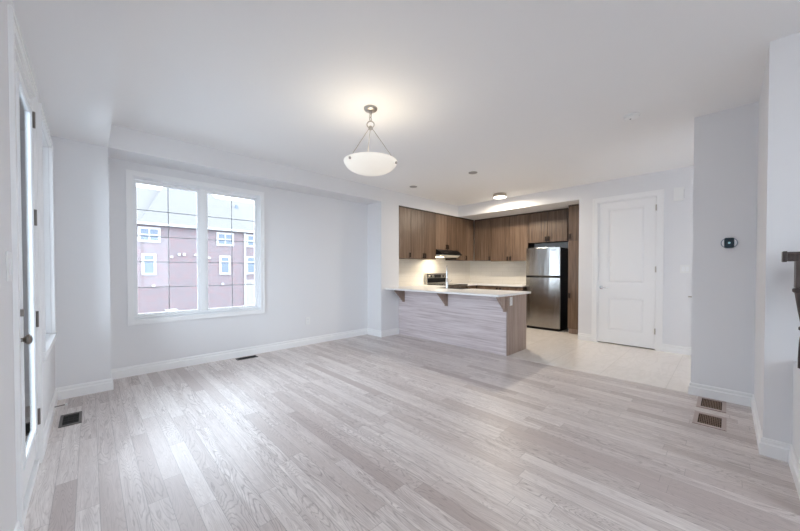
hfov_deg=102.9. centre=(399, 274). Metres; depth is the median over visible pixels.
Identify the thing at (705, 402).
grille
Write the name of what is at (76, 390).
baseboard
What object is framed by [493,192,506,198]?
ceiling lamp
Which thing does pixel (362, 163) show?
pendant lamp
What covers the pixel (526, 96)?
ceiling
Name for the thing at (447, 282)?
kitchen faucet
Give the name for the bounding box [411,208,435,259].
upper cabinet
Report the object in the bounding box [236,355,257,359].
floor vent
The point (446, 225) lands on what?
upper cabinet
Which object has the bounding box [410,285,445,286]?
countertop
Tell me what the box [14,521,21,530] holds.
baseboard
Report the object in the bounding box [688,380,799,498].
baseboard
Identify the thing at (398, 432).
floor
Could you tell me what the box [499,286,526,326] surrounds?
base cabinet
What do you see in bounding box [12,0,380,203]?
ceiling
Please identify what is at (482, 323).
base cabinet
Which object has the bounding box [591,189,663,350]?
door
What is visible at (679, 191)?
door chime
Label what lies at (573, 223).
pantry cabinet
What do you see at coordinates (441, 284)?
cooktop
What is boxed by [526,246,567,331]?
refrigerator
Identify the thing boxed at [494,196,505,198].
diffuser
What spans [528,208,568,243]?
upper cabinet
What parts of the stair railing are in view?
handrail, newel post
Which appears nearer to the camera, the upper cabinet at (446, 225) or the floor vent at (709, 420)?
the floor vent at (709, 420)
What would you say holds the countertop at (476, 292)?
on the base cabinet at (482, 323)
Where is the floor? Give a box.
[24,327,799,530]
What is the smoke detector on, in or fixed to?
attached to the ceiling at (526, 96)
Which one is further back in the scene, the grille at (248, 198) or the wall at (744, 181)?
the grille at (248, 198)
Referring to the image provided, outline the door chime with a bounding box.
[674,187,683,200]
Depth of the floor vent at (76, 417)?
2.64 m
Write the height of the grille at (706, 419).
0.003 m
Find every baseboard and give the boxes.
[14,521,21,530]
[43,328,398,455]
[578,333,590,340]
[662,344,690,354]
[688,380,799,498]
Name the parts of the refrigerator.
door, freezer door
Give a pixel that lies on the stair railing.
(786, 256)
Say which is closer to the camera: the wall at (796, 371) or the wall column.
the wall at (796, 371)
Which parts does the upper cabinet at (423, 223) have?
door, door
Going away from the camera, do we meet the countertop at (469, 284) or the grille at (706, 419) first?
the grille at (706, 419)
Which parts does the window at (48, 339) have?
frame, sill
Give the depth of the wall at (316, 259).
4.96 m
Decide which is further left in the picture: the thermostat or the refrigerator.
the refrigerator
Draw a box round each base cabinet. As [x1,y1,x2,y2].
[394,290,526,355]
[477,285,498,289]
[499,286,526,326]
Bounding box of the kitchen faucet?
[445,266,451,288]
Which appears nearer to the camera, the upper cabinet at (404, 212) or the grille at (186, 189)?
the grille at (186, 189)
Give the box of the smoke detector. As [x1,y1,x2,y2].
[623,112,640,121]
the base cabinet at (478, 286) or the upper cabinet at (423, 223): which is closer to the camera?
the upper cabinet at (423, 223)
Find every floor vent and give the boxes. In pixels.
[58,411,81,427]
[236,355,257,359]
[692,411,726,430]
[696,396,725,412]
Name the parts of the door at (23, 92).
pane, knob, glazing frame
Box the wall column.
[367,188,398,330]
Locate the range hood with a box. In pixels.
[436,249,461,257]
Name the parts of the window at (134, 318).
sash, sill, sash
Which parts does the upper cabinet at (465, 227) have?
door, door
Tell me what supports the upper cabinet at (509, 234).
attached to the wall at (562, 244)
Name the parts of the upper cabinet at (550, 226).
door, door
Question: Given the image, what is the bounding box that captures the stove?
[425,273,467,287]
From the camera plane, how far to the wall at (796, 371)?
1.94 m
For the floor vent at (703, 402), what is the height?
0.006 m
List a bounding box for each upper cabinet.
[399,205,410,258]
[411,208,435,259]
[436,213,456,250]
[445,217,473,260]
[474,218,490,260]
[491,213,533,261]
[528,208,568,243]
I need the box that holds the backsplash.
[399,258,525,285]
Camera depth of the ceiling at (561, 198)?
6.60 m
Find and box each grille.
[62,415,78,423]
[137,188,196,310]
[208,197,254,306]
[698,413,721,426]
[701,398,721,409]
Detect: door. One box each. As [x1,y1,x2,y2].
[7,4,43,530]
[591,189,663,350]
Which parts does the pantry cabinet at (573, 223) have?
door, door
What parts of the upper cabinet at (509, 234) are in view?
door, door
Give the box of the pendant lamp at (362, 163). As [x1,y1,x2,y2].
[344,105,396,175]
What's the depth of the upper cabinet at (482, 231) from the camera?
7.83 m
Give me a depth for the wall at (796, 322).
2.03 m
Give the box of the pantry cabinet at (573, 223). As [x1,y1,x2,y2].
[568,204,578,333]
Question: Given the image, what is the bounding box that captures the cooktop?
[428,283,467,285]
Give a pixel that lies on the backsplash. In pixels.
(411, 271)
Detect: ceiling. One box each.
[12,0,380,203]
[112,0,799,205]
[399,186,578,221]
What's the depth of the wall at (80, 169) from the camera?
3.15 m
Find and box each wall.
[0,0,54,530]
[51,136,110,387]
[108,157,367,368]
[473,222,567,260]
[578,166,693,346]
[691,32,798,443]
[791,32,799,443]
[792,360,799,464]
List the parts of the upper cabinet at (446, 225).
door, door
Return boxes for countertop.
[385,286,530,296]
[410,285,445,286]
[453,283,525,286]
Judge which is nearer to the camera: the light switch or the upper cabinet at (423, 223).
the light switch
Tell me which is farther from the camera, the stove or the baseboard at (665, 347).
the stove
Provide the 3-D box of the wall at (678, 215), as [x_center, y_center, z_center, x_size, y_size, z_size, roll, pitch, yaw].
[4.233,-0.204,4.713,0.140,2.744,2.856,-1,1,-44]
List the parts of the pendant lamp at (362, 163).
lamp shade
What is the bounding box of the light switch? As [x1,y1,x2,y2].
[680,265,690,272]
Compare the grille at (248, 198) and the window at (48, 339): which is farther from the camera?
the grille at (248, 198)
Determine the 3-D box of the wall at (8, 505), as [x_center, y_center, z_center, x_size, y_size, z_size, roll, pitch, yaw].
[-0.893,-0.139,0.448,0.160,2.744,8.210,-1,1,-44]
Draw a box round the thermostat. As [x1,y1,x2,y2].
[721,238,737,247]
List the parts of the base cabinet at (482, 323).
panel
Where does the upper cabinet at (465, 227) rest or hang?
attached to the wall
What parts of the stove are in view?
rail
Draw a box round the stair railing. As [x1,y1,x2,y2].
[781,251,799,368]
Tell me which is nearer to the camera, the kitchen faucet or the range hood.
the kitchen faucet
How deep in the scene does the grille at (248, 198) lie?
4.65 m
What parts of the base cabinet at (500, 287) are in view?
door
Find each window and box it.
[38,103,56,360]
[126,169,264,325]
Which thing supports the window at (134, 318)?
attached to the wall at (316, 259)
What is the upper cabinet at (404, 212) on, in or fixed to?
attached to the wall
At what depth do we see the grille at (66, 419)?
2.64 m
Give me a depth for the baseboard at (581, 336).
5.62 m
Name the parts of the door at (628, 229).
panel, panel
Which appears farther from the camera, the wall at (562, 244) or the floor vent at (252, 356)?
the wall at (562, 244)
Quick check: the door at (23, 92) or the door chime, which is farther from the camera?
the door chime
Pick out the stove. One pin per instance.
(430, 278)

